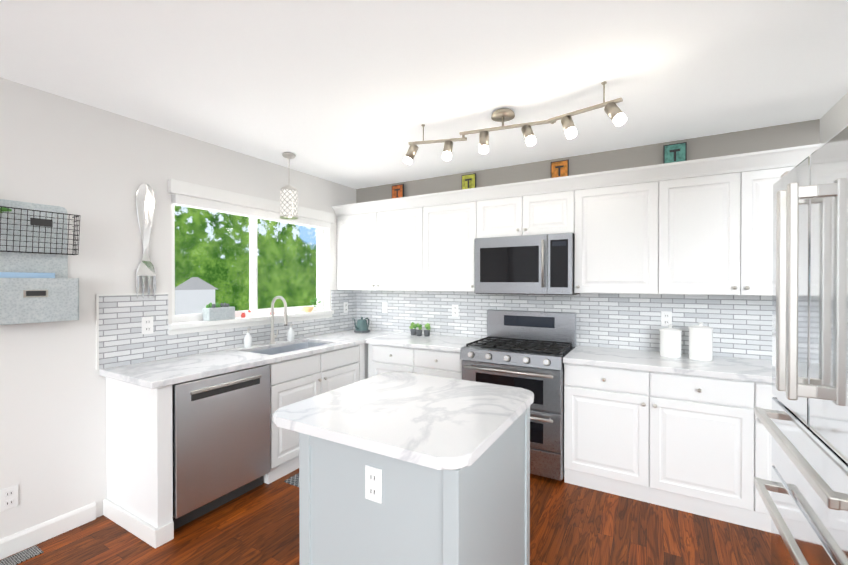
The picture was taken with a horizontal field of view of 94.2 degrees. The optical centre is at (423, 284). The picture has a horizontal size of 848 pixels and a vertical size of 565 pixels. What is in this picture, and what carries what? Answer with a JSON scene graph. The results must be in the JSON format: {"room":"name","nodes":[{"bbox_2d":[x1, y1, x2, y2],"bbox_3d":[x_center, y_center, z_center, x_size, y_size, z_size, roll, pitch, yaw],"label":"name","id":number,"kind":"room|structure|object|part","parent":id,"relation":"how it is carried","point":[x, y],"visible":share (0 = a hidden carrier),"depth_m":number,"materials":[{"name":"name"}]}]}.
{"room":"kitchen","nodes":[
{"label":"kitchen","id":0,"kind":"room"},
{"bbox_2d":[0,77,355,538],"bbox_3d":[-2.466,0.182,1.906,0.160,2.570,6.400,0,0,30],"label":"wall","id":1,"kind":"structure","parent":0,"point":[94,168],"depth_m":2.40,"materials":[{"name":"white paint"}]},
{"bbox_2d":[0,484,17,511],"bbox_3d":[-2.243,1.156,2.129,0.008,0.118,0.072,0,0,30],"label":"electrical outlet","id":2,"kind":"object","parent":1,"relation":"attached to","point":[8,497],"visible":1,"depth_m":2.13,"materials":[{"name":"white plastic"}]},
{"bbox_2d":[0,199,79,324],"bbox_3d":[-2.173,-0.145,2.130,0.115,0.711,0.470,0,0,30],"label":"organizer","id":3,"kind":"object","parent":1,"relation":"attached to","point":[37,285],"visible":1,"depth_m":2.18,"materials":[{"name":"silver metal"}]},
{"bbox_2d":[0,502,95,559],"bbox_3d":[-3.021,1.422,0.778,0.014,0.104,3.880,0,0,30],"label":"baseboard","id":4,"kind":"structure","parent":1,"relation":"attached to","point":[12,544],"depth_m":2.25,"materials":[{"name":"white wood"}]},
{"bbox_2d":[135,184,155,297],"bbox_3d":[-1.902,-0.296,2.692,0.021,0.782,0.120,0,0,30],"label":"art","id":5,"kind":"object","parent":1,"relation":"attached to","point":[145,201],"visible":0.92,"depth_m":2.69,"materials":[{"name":"silver metal"}]},
{"bbox_2d":[96,290,356,369],"bbox_3d":[-1.421,0.292,3.543,0.012,0.472,2.503,0,0,30],"label":"backsplash","id":6,"kind":"structure","parent":1,"relation":"attached to","point":[121,340],"depth_m":2.77,"materials":[{"name":"tile"}]},
{"bbox_2d":[142,316,152,334],"bbox_3d":[-1.898,0.283,2.704,0.008,0.118,0.072,0,0,30],"label":"outlet","id":7,"kind":"object","parent":6,"relation":"attached to","point":[147,325],"visible":1,"depth_m":2.70,"materials":[{"name":"white plastic"}]},
{"bbox_2d":[344,302,347,312],"bbox_3d":[-0.884,0.263,4.457,0.008,0.118,0.072,0,0,30],"label":"outlet","id":8,"kind":"object","parent":6,"relation":"attached to","point":[345,307],"visible":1,"depth_m":4.45,"materials":[{"name":"white plastic"}]},
{"bbox_2d":[171,194,323,322],"bbox_3d":[-1.509,-0.232,3.597,0.072,1.040,1.610,0,0,30],"label":"window","id":9,"kind":"structure","parent":1,"relation":"in","point":[253,294],"depth_m":3.54,"materials":[{"name":"white plastic"}]},
{"bbox_2d":[167,179,333,228],"bbox_3d":[-1.419,-0.672,3.543,0.090,0.170,1.670,0,0,30],"label":"window blind","id":10,"kind":"object","parent":9,"relation":"attached to","point":[191,195],"visible":0.88,"depth_m":3.25,"materials":[{"name":"white fabric"}]},
{"bbox_2d":[168,310,333,334],"bbox_3d":[-1.452,0.324,3.567,0.155,0.078,1.670,0,0,30],"label":"window sill","id":11,"kind":"structure","parent":1,"relation":"attached to","point":[189,327],"depth_m":3.30,"materials":[{"name":"white wood"}]},
{"bbox_2d":[203,302,234,320],"bbox_3d":[-1.654,0.215,3.181,0.090,0.143,0.220,0,0,30],"label":"planter box","id":12,"kind":"object","parent":11,"relation":"on","point":[217,311],"visible":1,"depth_m":3.14,"materials":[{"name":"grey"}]},
{"bbox_2d":[241,310,247,317],"bbox_3d":[-1.549,0.255,3.374,0.035,0.062,0.035,0,0,15],"label":"figurine","id":13,"kind":"object","parent":11,"relation":"on","point":[243,315],"depth_m":3.36,"materials":[{"name":"red ceramic"}]},
{"bbox_2d":[303,307,313,311],"bbox_3d":[-1.176,0.257,4.002,0.110,0.050,0.110,0,0,30],"label":"bowl","id":14,"kind":"object","parent":11,"relation":"on","point":[307,309],"visible":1,"depth_m":3.96,"materials":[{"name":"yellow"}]},
{"bbox_2d":[310,298,320,310],"bbox_3d":[-1.143,0.214,4.120,0.068,0.135,0.135,0,0,30],"label":"potted plant","id":15,"kind":"object","parent":11,"relation":"on","point":[315,307],"visible":0.98,"depth_m":4.11,"materials":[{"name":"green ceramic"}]},
{"bbox_2d":[1,468,770,564],"bbox_3d":[-0.674,1.523,0.878,4.300,0.100,6.720,0,0,30],"label":"floor","id":16,"kind":"structure","parent":0,"point":[571,524],"depth_m":2.28,"materials":[{"name":"brown wood"}]},
{"bbox_2d":[0,545,43,564],"bbox_3d":[-2.203,1.464,2.038,0.110,0.006,0.320,0,0,30],"label":"floor vent","id":17,"kind":"object","parent":16,"relation":"in","point":[25,555],"visible":1,"depth_m":2.11,"materials":[{"name":"metal"}]},
{"bbox_2d":[172,364,269,529],"bbox_3d":[-1.538,1.020,2.714,0.640,0.886,0.656,0,0,30],"label":"dishwasher","id":18,"kind":"object","parent":16,"relation":"on","point":[221,437],"visible":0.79,"depth_m":2.51,"materials":[{"name":"grey metal"}]},
{"bbox_2d":[103,343,367,547],"bbox_3d":[-1.133,1.014,3.403,0.652,0.890,2.478,0,0,30],"label":"base cabinet","id":19,"kind":"object","parent":16,"relation":"on","point":[138,501],"visible":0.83,"depth_m":2.40,"materials":[{"name":"white wood"}]},
{"bbox_2d":[99,329,398,388],"bbox_3d":[-1.137,0.644,3.387,0.641,0.230,2.490,0,0,30],"label":"countertop","id":20,"kind":"structure","parent":19,"relation":"on","point":[162,373],"depth_m":2.77,"materials":[{"name":"stone"}]},
{"bbox_2d":[244,328,251,347],"bbox_3d":[-1.469,0.449,3.295,0.072,0.161,0.063,0,0,30],"label":"soap dispenser","id":21,"kind":"object","parent":20,"relation":"on","point":[248,340],"visible":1,"depth_m":3.27,"materials":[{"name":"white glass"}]},
{"bbox_2d":[269,296,287,343],"bbox_3d":[-1.274,0.315,3.483,0.214,0.428,0.089,0,0,30],"label":"faucet","id":22,"kind":"object","parent":20,"relation":"on","point":[272,337],"visible":1,"depth_m":3.49,"materials":[{"name":"silver metal"}]},
{"bbox_2d":[287,324,294,340],"bbox_3d":[-1.236,0.447,3.668,0.072,0.161,0.063,0,0,30],"label":"soap dispenser","id":23,"kind":"object","parent":20,"relation":"on","point":[291,334],"visible":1,"depth_m":3.65,"materials":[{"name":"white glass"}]},
{"bbox_2d":[352,317,369,332],"bbox_3d":[-0.689,0.441,4.303,0.176,0.166,0.287,0,0,30],"label":"kettle","id":24,"kind":"object","parent":20,"relation":"on","point":[361,326],"visible":1,"depth_m":4.26,"materials":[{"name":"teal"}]},
{"bbox_2d":[284,473,298,486],"bbox_3d":[-0.729,1.457,3.081,0.360,0.008,0.600,0,0,30],"label":"mat","id":25,"kind":"object","parent":16,"relation":"on","point":[293,480],"visible":0.14,"depth_m":2.92,"materials":[{"name":"grey fabric"}]},
{"bbox_2d":[272,372,533,564],"bbox_3d":[-0.045,1.003,1.823,0.900,0.930,0.930,0,0,30],"label":"kitchen island","id":26,"kind":"object","parent":16,"relation":"on","point":[401,468],"visible":1,"depth_m":1.49,"materials":[{"name":"grey"}]},
{"bbox_2d":[368,344,461,379],"bbox_3d":[0.032,1.012,3.785,1.000,0.890,0.652,0,0,30],"label":"base cabinet","id":27,"kind":"object","parent":16,"relation":"on","point":[386,359],"visible":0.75,"depth_m":3.52,"materials":[{"name":"white wood"}]},
{"bbox_2d":[363,332,481,352],"bbox_3d":[0.038,0.546,3.764,0.978,0.039,0.660,0,0,30],"label":"countertop","id":28,"kind":"structure","parent":27,"relation":"on","point":[401,339],"depth_m":3.69,"materials":[{"name":"stone"}]},
{"bbox_2d":[409,322,430,335],"bbox_3d":[-0.043,0.458,4.022,0.243,0.135,0.092,0,0,30],"label":"plant","id":29,"kind":"object","parent":28,"relation":"on","point":[414,331],"visible":1,"depth_m":4.00,"materials":[{"name":"green plant"}]},
{"bbox_2d":[460,309,575,480],"bbox_3d":[0.798,0.852,3.301,0.796,1.215,0.717,0,0,30],"label":"range","id":30,"kind":"object","parent":16,"relation":"on","point":[528,350],"visible":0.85,"depth_m":3.04,"materials":[{"name":"silver metal"}]},
{"bbox_2d":[564,363,759,529],"bbox_3d":[1.645,1.017,2.872,1.085,0.890,0.618,0,0,30],"label":"base cabinet","id":31,"kind":"object","parent":16,"relation":"on","point":[699,445],"depth_m":2.56,"materials":[{"name":"white wood"}]},
{"bbox_2d":[563,346,771,382],"bbox_3d":[1.824,0.552,2.746,1.526,0.039,0.635,0,0,30],"label":"countertop","id":32,"kind":"structure","parent":31,"relation":"on","point":[744,369],"depth_m":2.68,"materials":[{"name":"stone"}]},
{"bbox_2d":[659,324,681,357],"bbox_3d":[1.814,0.413,2.899,0.144,0.237,0.144,0,0,30],"label":"canister","id":33,"kind":"object","parent":32,"relation":"on","point":[670,341],"visible":1,"depth_m":2.85,"materials":[{"name":"white ceramic"}]},
{"bbox_2d":[688,322,713,360],"bbox_3d":[1.955,0.399,2.783,0.148,0.267,0.148,0,0,30],"label":"canister","id":34,"kind":"object","parent":32,"relation":"on","point":[700,342],"visible":1,"depth_m":2.73,"materials":[{"name":"white ceramic"}]},
{"bbox_2d":[760,382,774,532],"bbox_3d":[2.304,1.019,2.491,0.438,0.890,0.618,0,0,30],"label":"base cabinet","id":35,"kind":"object","parent":16,"relation":"on","point":[766,395],"depth_m":2.31,"materials":[{"name":"white wood"}]},
{"bbox_2d":[754,125,847,564],"bbox_3d":[1.376,0.526,1.068,0.618,1.893,0.850,0,0,30],"label":"refrigerator","id":36,"kind":"object","parent":16,"relation":"on","point":[806,501],"visible":1,"depth_m":1.15,"materials":[{"name":"grey metal"}]},
{"bbox_2d":[0,0,847,188],"bbox_3d":[-0.674,-1.147,0.863,4.300,0.100,6.720,0,0,30],"label":"ceiling","id":37,"kind":"structure","parent":0,"point":[355,94],"depth_m":2.03,"materials":[{"name":"white paint"}]},
{"bbox_2d":[280,152,297,219],"bbox_3d":[-1.151,-0.837,3.357,0.152,0.548,0.152,0,0,30],"label":"pendant lamp","id":38,"kind":"object","parent":37,"relation":"hanging from","point":[289,202],"visible":1,"depth_m":3.30,"materials":[{"name":"white glass"}]},
{"bbox_3d":[-1.151,-0.683,3.358,0.144,0.225,0.144,0,0,30],"label":"lamp shade","id":39,"kind":"part","parent":38,"relation":"part of","materials":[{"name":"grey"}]},
{"bbox_2d":[403,81,626,164],"bbox_3d":[0.499,-0.972,2.484,1.398,0.268,0.230,0,0,30],"label":"spotlights","id":40,"kind":"object","parent":37,"relation":"attached to","point":[615,114],"visible":1,"depth_m":2.46,"materials":[{"name":"silver metal"}]},
{"bbox_2d":[356,119,819,359],"bbox_3d":[0.967,0.172,3.710,4.300,2.570,0.160,0,0,30],"label":"wall","id":41,"kind":"structure","parent":0,"point":[803,133],"depth_m":3.22,"materials":[{"name":"grey paint"}]},
{"bbox_2d":[336,195,423,290],"bbox_3d":[-0.404,-0.391,4.210,1.098,0.910,0.336,0,0,30],"label":"upper cabinet","id":42,"kind":"object","parent":41,"relation":"attached to","point":[380,243],"depth_m":4.03,"materials":[{"name":"white wood"}]},
{"bbox_2d":[392,184,403,197],"bbox_3d":[-0.287,-0.964,4.291,0.150,0.235,0.019,0,0,30],"label":"sign","id":43,"kind":"object","parent":42,"relation":"on","point":[397,191],"visible":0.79,"depth_m":4.28,"materials":[{"name":"orange wood"}]},
{"bbox_2d":[424,188,475,291],"bbox_3d":[0.312,-0.388,3.797,0.555,0.910,0.336,0,0,30],"label":"upper cabinet","id":44,"kind":"object","parent":41,"relation":"attached to","point":[449,216],"depth_m":3.64,"materials":[{"name":"white wood"}]},
{"bbox_2d":[462,173,475,188],"bbox_3d":[0.440,-0.962,3.870,0.150,0.235,0.019,0,0,30],"label":"sign","id":45,"kind":"object","parent":44,"relation":"on","point":[468,181],"visible":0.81,"depth_m":3.86,"materials":[{"name":"yellow wood"}]},
{"bbox_2d":[476,175,575,237],"bbox_3d":[0.909,-0.624,3.450,0.823,0.435,0.336,0,0,30],"label":"upper cabinet","id":46,"kind":"object","parent":41,"relation":"attached to","point":[542,206],"depth_m":3.28,"materials":[{"name":"white wood"}]},
{"bbox_2d":[474,233,579,294],"bbox_3d":[0.879,-0.160,3.400,0.815,0.487,0.438,0,0,30],"label":"microwave","id":47,"kind":"object","parent":46,"relation":"attached to","point":[542,264],"visible":1,"depth_m":3.23,"materials":[{"name":"grey metal"}]},
{"bbox_2d":[551,159,568,177],"bbox_3d":[1.185,-0.959,3.440,0.150,0.235,0.019,0,0,30],"label":"sign","id":48,"kind":"object","parent":46,"relation":"on","point":[560,168],"visible":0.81,"depth_m":3.43,"materials":[{"name":"orange wood"}]},
{"bbox_2d":[357,290,771,359],"bbox_3d":[0.925,0.295,3.638,3.980,0.465,0.009,0,0,30],"label":"backsplash","id":49,"kind":"structure","parent":41,"relation":"attached to","point":[741,325],"depth_m":3.28,"materials":[{"name":"tile"}]},
{"bbox_2d":[382,302,387,312],"bbox_3d":[-0.439,0.263,4.415,0.072,0.118,0.008,0,0,30],"label":"electrical outlet","id":50,"kind":"object","parent":49,"relation":"attached to","point":[384,307],"visible":1,"depth_m":4.41,"materials":[{"name":"white plastic"}]},
{"bbox_2d":[452,305,457,315],"bbox_3d":[0.315,0.266,3.980,0.072,0.118,0.008,0,0,30],"label":"electrical outlet","id":51,"kind":"object","parent":49,"relation":"attached to","point":[454,310],"visible":1,"depth_m":3.98,"materials":[{"name":"white plastic"}]},
{"bbox_2d":[661,311,671,326],"bbox_3d":[1.890,0.271,3.070,0.072,0.118,0.008,0,0,30],"label":"electrical outlet","id":52,"kind":"object","parent":49,"relation":"attached to","point":[666,318],"visible":0.88,"depth_m":3.07,"materials":[{"name":"white plastic"}]},
{"bbox_2d":[574,164,659,293],"bbox_3d":[1.514,-0.384,3.102,0.569,0.910,0.336,0,0,30],"label":"upper cabinet","id":53,"kind":"object","parent":41,"relation":"attached to","point":[617,237],"depth_m":2.94,"materials":[{"name":"white wood"}]},
{"bbox_2d":[660,143,823,295],"bbox_3d":[2.162,-0.382,2.728,0.928,0.910,0.336,0,0,30],"label":"upper cabinet","id":54,"kind":"object","parent":41,"relation":"attached to","point":[704,226],"depth_m":2.63,"materials":[{"name":"white wood"}]},
{"bbox_2d":[663,142,686,163],"bbox_3d":[1.921,-0.957,3.015,0.150,0.235,0.019,0,0,30],"label":"sign","id":55,"kind":"object","parent":54,"relation":"on","point":[676,152],"visible":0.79,"depth_m":3.01,"materials":[{"name":"teal wood"}]},
{"bbox_2d":[819,92,847,143],"bbox_3d":[1.118,0.194,-0.166,0.160,2.570,6.400,0,0,30],"label":"wall","id":56,"kind":"structure","parent":0,"point":[833,120],"depth_m":2.42,"materials":[{"name":"white paint"}]},
{"label":"outside","id":57,"kind":"structure","parent":0,"visible":0},
{"bbox_2d":[175,205,316,314],"bbox_3d":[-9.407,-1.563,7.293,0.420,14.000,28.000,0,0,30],"label":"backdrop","id":58,"kind":"structure","parent":57,"point":[215,249],"depth_m":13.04,"materials":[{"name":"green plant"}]}
]}

